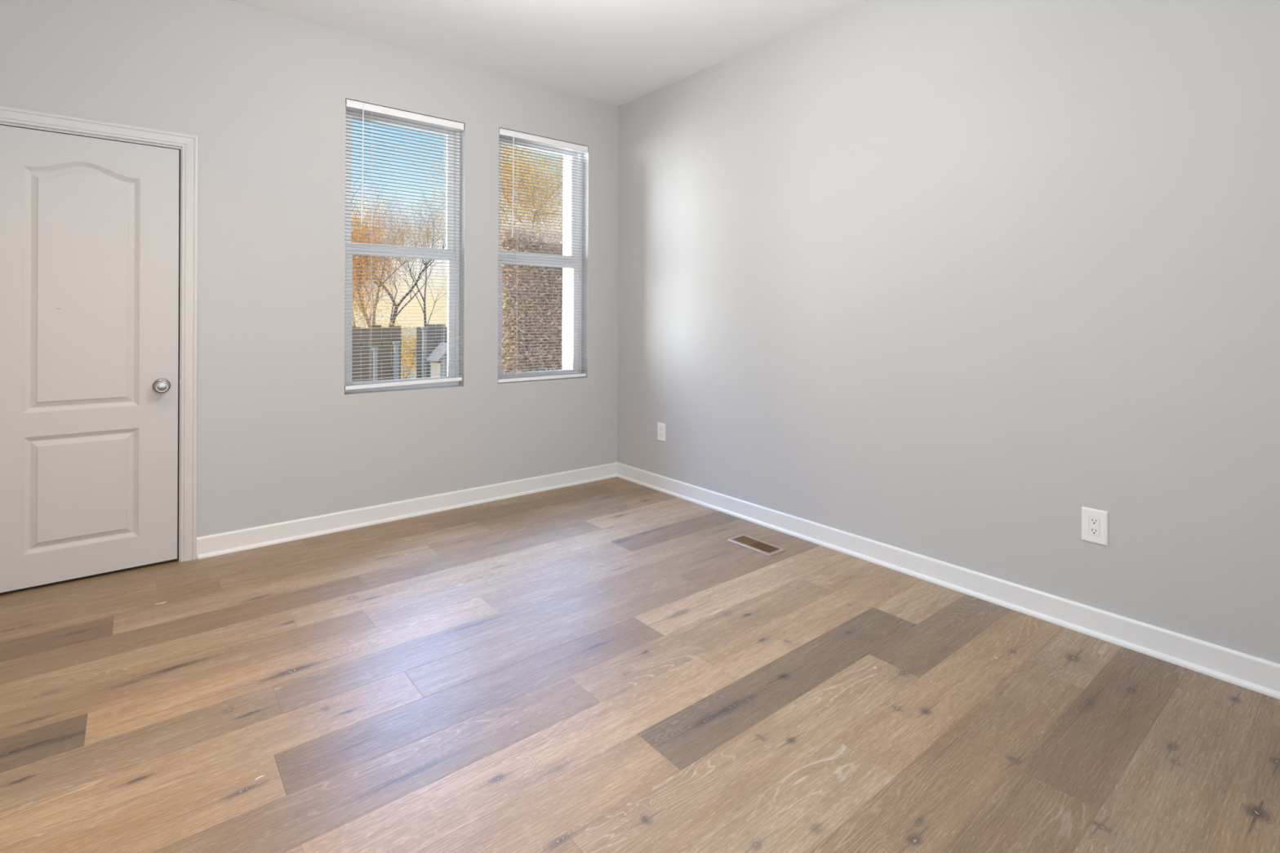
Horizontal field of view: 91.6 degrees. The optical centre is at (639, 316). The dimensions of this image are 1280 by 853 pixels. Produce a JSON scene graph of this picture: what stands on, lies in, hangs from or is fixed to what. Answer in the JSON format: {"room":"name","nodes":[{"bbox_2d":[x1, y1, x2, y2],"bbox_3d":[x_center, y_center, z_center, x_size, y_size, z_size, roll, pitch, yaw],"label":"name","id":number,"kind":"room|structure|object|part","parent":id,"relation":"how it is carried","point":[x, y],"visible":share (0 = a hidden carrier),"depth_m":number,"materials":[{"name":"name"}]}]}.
{"room":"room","nodes":[
{"label":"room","id":0,"kind":"room"},
{"bbox_2d":[0,0,618,537],"bbox_3d":[-1.729,-0.206,3.618,4.220,2.872,0.170,0,0,-39],"label":"wall","id":1,"kind":"structure","parent":0,"point":[264,94],"depth_m":3.42,"materials":[{"name":"paint"}]},
{"bbox_2d":[0,121,182,593],"bbox_3d":[-2.586,0.177,2.879,0.776,2.058,0.231,0,0,-39],"label":"door","id":2,"kind":"structure","parent":1,"relation":"in","point":[91,224],"depth_m":2.85,"materials":[{"name":"grey paint"}]},
{"bbox_3d":[-2.299,0.335,2.993,0.063,0.063,0.047,0,0,-39],"label":"knob","id":3,"kind":"part","parent":2,"relation":"part of","materials":[{"name":"silver metal"}]},
{"bbox_3d":[-2.274,0.336,3.080,0.009,0.057,0.022,0,0,-39],"label":"strike plate","id":4,"kind":"part","parent":2,"relation":"part of","materials":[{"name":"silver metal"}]},
{"bbox_2d":[0,105,198,561],"bbox_3d":[-2.549,0.150,2.833,0.874,2.112,0.018,0,0,-39],"label":"door frame","id":5,"kind":"structure","parent":1,"relation":"attached to","point":[188,143],"depth_m":3.08,"materials":[{"name":"grey paint"}]},
{"bbox_2d":[344,108,459,393],"bbox_3d":[-1.482,-0.401,3.869,0.713,1.692,0.089,0,0,-39],"label":"window","id":6,"kind":"structure","parent":1,"relation":"in","point":[452,324],"depth_m":3.93,"materials":[{"name":"white plastic"}]},
{"bbox_3d":[-1.486,-0.804,3.875,0.668,0.830,0.028,0,0,-39],"label":"sash","id":7,"kind":"part","parent":6,"relation":"part of","materials":[{"name":"white plastic"}]},
{"bbox_3d":[-1.468,-0.002,3.849,0.668,0.838,0.033,0,0,-39],"label":"sash","id":8,"kind":"part","parent":6,"relation":"part of","materials":[{"name":"white plastic"}]},
{"bbox_2d":[344,98,463,390],"bbox_3d":[-1.415,-0.411,3.784,0.701,1.665,0.053,0,0,-39],"label":"window blind","id":9,"kind":"object","parent":6,"relation":"attached to","point":[351,104],"visible":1,"depth_m":3.76,"materials":[{"name":"white plastic"}]},
{"bbox_3d":[-1.582,-0.403,3.655,0.007,1.589,0.028,0,0,-39],"label":"ladder cord","id":10,"kind":"part","parent":9,"relation":"part of","materials":[{"name":"white fabric"}]},
{"bbox_3d":[-1.422,0.404,3.788,0.697,0.035,0.026,0,0,-39],"label":"rail","id":11,"kind":"part","parent":9,"relation":"part of","materials":[{"name":"white plastic"}]},
{"bbox_3d":[-1.415,-1.222,3.789,0.699,0.042,0.040,0,0,-39],"label":"head rail","id":12,"kind":"part","parent":9,"relation":"part of","materials":[{"name":"white plastic"}]},
{"bbox_3d":[-1.241,-0.402,3.931,0.007,1.589,0.028,0,0,-39],"label":"ladder cord","id":13,"kind":"part","parent":9,"relation":"part of","materials":[{"name":"white fabric"}]},
{"bbox_2d":[196,462,617,559],"bbox_3d":[-1.189,1.160,3.934,2.634,0.104,0.026,0,0,-39],"label":"baseboard","id":14,"kind":"structure","parent":1,"relation":"attached to","point":[224,543],"depth_m":3.67,"materials":[{"name":"white paint"}]},
{"bbox_2d":[497,136,582,378],"bbox_3d":[-0.741,-0.408,4.469,0.720,1.710,0.089,0,0,-39],"label":"window","id":15,"kind":"structure","parent":1,"relation":"in","point":[534,262],"depth_m":4.62,"materials":[{"name":"white plastic"}]},
{"bbox_3d":[-0.745,-0.810,4.476,0.675,0.850,0.028,0,0,-39],"label":"sash","id":16,"kind":"part","parent":15,"relation":"part of","materials":[{"name":"white plastic"}]},
{"bbox_3d":[-0.727,0.000,4.449,0.675,0.836,0.033,0,0,-39],"label":"sash","id":17,"kind":"part","parent":15,"relation":"part of","materials":[{"name":"white plastic"}]},
{"bbox_2d":[497,127,587,382],"bbox_3d":[-0.674,-0.409,4.384,0.708,1.702,0.053,0,0,-39],"label":"window blind","id":18,"kind":"object","parent":15,"relation":"attached to","point":[513,135],"visible":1,"depth_m":4.37,"materials":[{"name":"white plastic"}]},
{"bbox_3d":[-0.845,-0.399,4.252,0.007,1.631,0.028,0,0,-39],"label":"ladder cord","id":19,"kind":"part","parent":18,"relation":"part of","materials":[{"name":"white fabric"}]},
{"bbox_3d":[-0.681,0.429,4.388,0.704,0.026,0.026,0,0,-39],"label":"rail","id":20,"kind":"part","parent":18,"relation":"part of","materials":[{"name":"white plastic"}]},
{"bbox_3d":[-0.674,-1.238,4.389,0.706,0.042,0.040,0,0,-39],"label":"head rail","id":21,"kind":"part","parent":18,"relation":"part of","materials":[{"name":"white plastic"}]},
{"bbox_3d":[-0.468,-0.397,4.558,0.007,1.631,0.028,0,0,-39],"label":"ladder cord","id":22,"kind":"part","parent":18,"relation":"part of","materials":[{"name":"white fabric"}]},
{"bbox_2d":[562,156,572,369],"bbox_3d":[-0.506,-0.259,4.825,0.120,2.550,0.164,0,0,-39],"label":"trim","id":23,"kind":"structure","parent":1,"relation":"attached to","point":[566,324],"depth_m":4.80,"materials":[{"name":"white"}]},
{"bbox_2d":[228,0,863,106],"bbox_3d":[-0.306,-1.678,1.871,4.220,0.120,4.670,0,0,-39],"label":"ceiling","id":24,"kind":"structure","parent":0,"point":[615,52],"depth_m":3.51,"materials":[{"name":"paint"}]},
{"bbox_2d":[0,476,1279,852],"bbox_3d":[-0.376,1.214,1.885,3.950,0.001,4.568,0,0,-39],"label":"floor","id":25,"kind":"structure","parent":0,"point":[596,666],"depth_m":1.92,"materials":[{"name":"brown wood"}]},
{"bbox_2d":[727,533,786,555],"bbox_3d":[0.620,1.216,3.328,0.134,0.005,0.304,0,0,-39],"label":"floor vent","id":26,"kind":"object","parent":25,"relation":"in","point":[753,544],"visible":1,"depth_m":3.32,"materials":[{"name":"beige metal"}]},
{"bbox_2d":[617,0,1279,663],"bbox_3d":[1.315,-0.194,3.079,0.170,2.872,4.500,0,0,-39],"label":"wall","id":27,"kind":"structure","parent":0,"point":[950,282],"depth_m":2.70,"materials":[{"name":"paint"}]},
{"bbox_2d":[657,422,665,441],"bbox_3d":[0.149,0.808,4.370,0.008,0.124,0.080,0,0,-39],"label":"electrical outlet","id":28,"kind":"object","parent":27,"relation":"attached to","point":[661,427],"visible":1,"depth_m":4.36,"materials":[{"name":"white plastic"}]},
{"bbox_2d":[659,426,662,436],"bbox_3d":[0.147,0.808,4.368,0.001,0.067,0.033,0,0,-39],"label":"receptacle","id":29,"kind":"object","parent":28,"relation":"attached to","point":[660,428],"depth_m":4.36,"materials":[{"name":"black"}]},
{"bbox_2d":[616,462,1279,699],"bbox_3d":[1.201,1.170,3.056,0.026,0.104,4.400,0,0,-39],"label":"baseboard","id":30,"kind":"structure","parent":27,"relation":"attached to","point":[1257,674],"depth_m":2.61,"materials":[{"name":"white paint"}]},
{"bbox_2d":[1081,506,1107,546],"bbox_3d":[1.749,0.806,2.396,0.008,0.130,0.084,0,0,-39],"label":"electrical outlet","id":31,"kind":"object","parent":27,"relation":"attached to","point":[1094,522],"visible":1,"depth_m":2.39,"materials":[{"name":"white plastic"}]},
{"bbox_2d":[1088,516,1099,536],"bbox_3d":[1.747,0.806,2.394,0.001,0.067,0.033,0,0,-39],"label":"receptacle","id":32,"kind":"object","parent":31,"relation":"attached to","point":[1094,522],"depth_m":2.39,"materials":[{"name":"white plastic"}]},
{"label":"outside","id":33,"kind":"structure","parent":0,"visible":0},
{"bbox_2d":[360,327,416,379],"bbox_3d":[-30.313,1.822,57.837,100.000,0.500,119.600,0,0,-39],"label":"ground","id":34,"kind":"structure","parent":33,"point":[411,328],"depth_m":47.73,"materials":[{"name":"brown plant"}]},
{"bbox_2d":[351,315,386,328],"bbox_3d":[-5.093,0.640,10.293,1.796,2.025,1.785,0,0,13],"label":"bare shrub","id":35,"kind":"object","parent":34,"relation":"on","point":[360,315],"visible":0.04,"depth_m":10.26,"materials":[{"name":"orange plant"}]},
{"bbox_2d":[371,347,378,380],"bbox_3d":[-3.895,1.054,9.158,0.082,1.200,0.082,0,0,-39],"label":"fence post","id":36,"kind":"object","parent":34,"relation":"on","point":[375,362],"visible":0.34,"depth_m":9.14,"materials":[{"name":"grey wood"}]},
{"bbox_2d":[351,324,401,382],"bbox_3d":[-6.166,0.859,7.665,6.330,1.489,0.060,0,0,-39],"label":"wooden fence","id":37,"kind":"object","parent":34,"relation":"on","point":[374,327],"visible":0.06,"depth_m":9.36,"materials":[{"name":"grey wood"}]},
{"bbox_2d":[392,342,399,379],"bbox_3d":[-3.662,1.015,9.347,0.090,1.280,0.090,0,0,-39],"label":"fence post","id":38,"kind":"object","parent":34,"relation":"on","point":[396,345],"visible":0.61,"depth_m":9.33,"materials":[{"name":"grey wood"}]},
{"bbox_2d":[351,188,445,355],"bbox_3d":[-5.767,-0.501,12.876,3.052,4.312,3.131,0,0,18],"label":"tree","id":39,"kind":"object","parent":34,"relation":"on","point":[358,280],"visible":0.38,"depth_m":12.81,"materials":[{"name":"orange plant"}]},
{"bbox_2d":[380,312,416,378],"bbox_3d":[-4.112,0.787,11.115,1.348,1.749,1.287,0,0,15],"label":"bush","id":40,"kind":"object","parent":34,"relation":"on","point":[406,351],"visible":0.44,"depth_m":11.02,"materials":[{"name":"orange plant"}]},
{"bbox_2d":[351,161,446,376],"bbox_3d":[-6.769,-1.384,17.024,6.960,6.084,4.719,0,0,38],"label":"bare tree","id":41,"kind":"object","parent":34,"relation":"on","point":[394,314],"visible":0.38,"depth_m":17.48,"materials":[{"name":"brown plant"}]},
{"bbox_2d":[368,190,447,326],"bbox_3d":[-9.146,-1.948,24.749,5.312,7.207,6.821,0,0,17],"label":"slender tree","id":42,"kind":"object","parent":34,"relation":"on","point":[409,271],"visible":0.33,"depth_m":25.30,"materials":[{"name":"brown plant"}]},
{"bbox_2d":[421,327,427,377],"bbox_3d":[-3.331,0.907,9.615,0.086,1.500,0.086,0,0,-39],"label":"fence post","id":43,"kind":"object","parent":34,"relation":"on","point":[424,329],"visible":0.59,"depth_m":9.59,"materials":[{"name":"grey wood"}]},
{"bbox_2d":[415,324,447,377],"bbox_3d":[-3.221,0.869,10.051,0.790,1.497,0.060,0,0,-39],"label":"wooden fence","id":44,"kind":"object","parent":34,"relation":"on","point":[431,337],"visible":0.26,"depth_m":9.90,"materials":[{"name":"grey wood"}]},
{"bbox_2d":[425,342,447,377],"bbox_3d":[-2.952,1.027,9.536,0.500,1.262,0.500,0,0,-39],"label":"garden shed","id":45,"kind":"object","parent":34,"relation":"on","point":[442,349],"visible":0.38,"depth_m":9.36,"materials":[{"name":"white"}]},
{"bbox_2d":[391,136,563,244],"bbox_3d":[-0.865,-1.659,12.075,7.310,6.705,5.075,0,0,-24],"label":"tree","id":46,"kind":"object","parent":34,"relation":"on","point":[502,148],"visible":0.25,"depth_m":10.37,"materials":[{"name":"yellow plant"}]},
{"bbox_2d":[500,216,563,373],"bbox_3d":[-0.723,0.246,8.346,2.806,2.892,0.708,0,0,-39],"label":"brick wall","id":47,"kind":"structure","parent":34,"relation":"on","point":[507,317],"depth_m":7.56,"materials":[{"name":"brown brick"}]}
]}

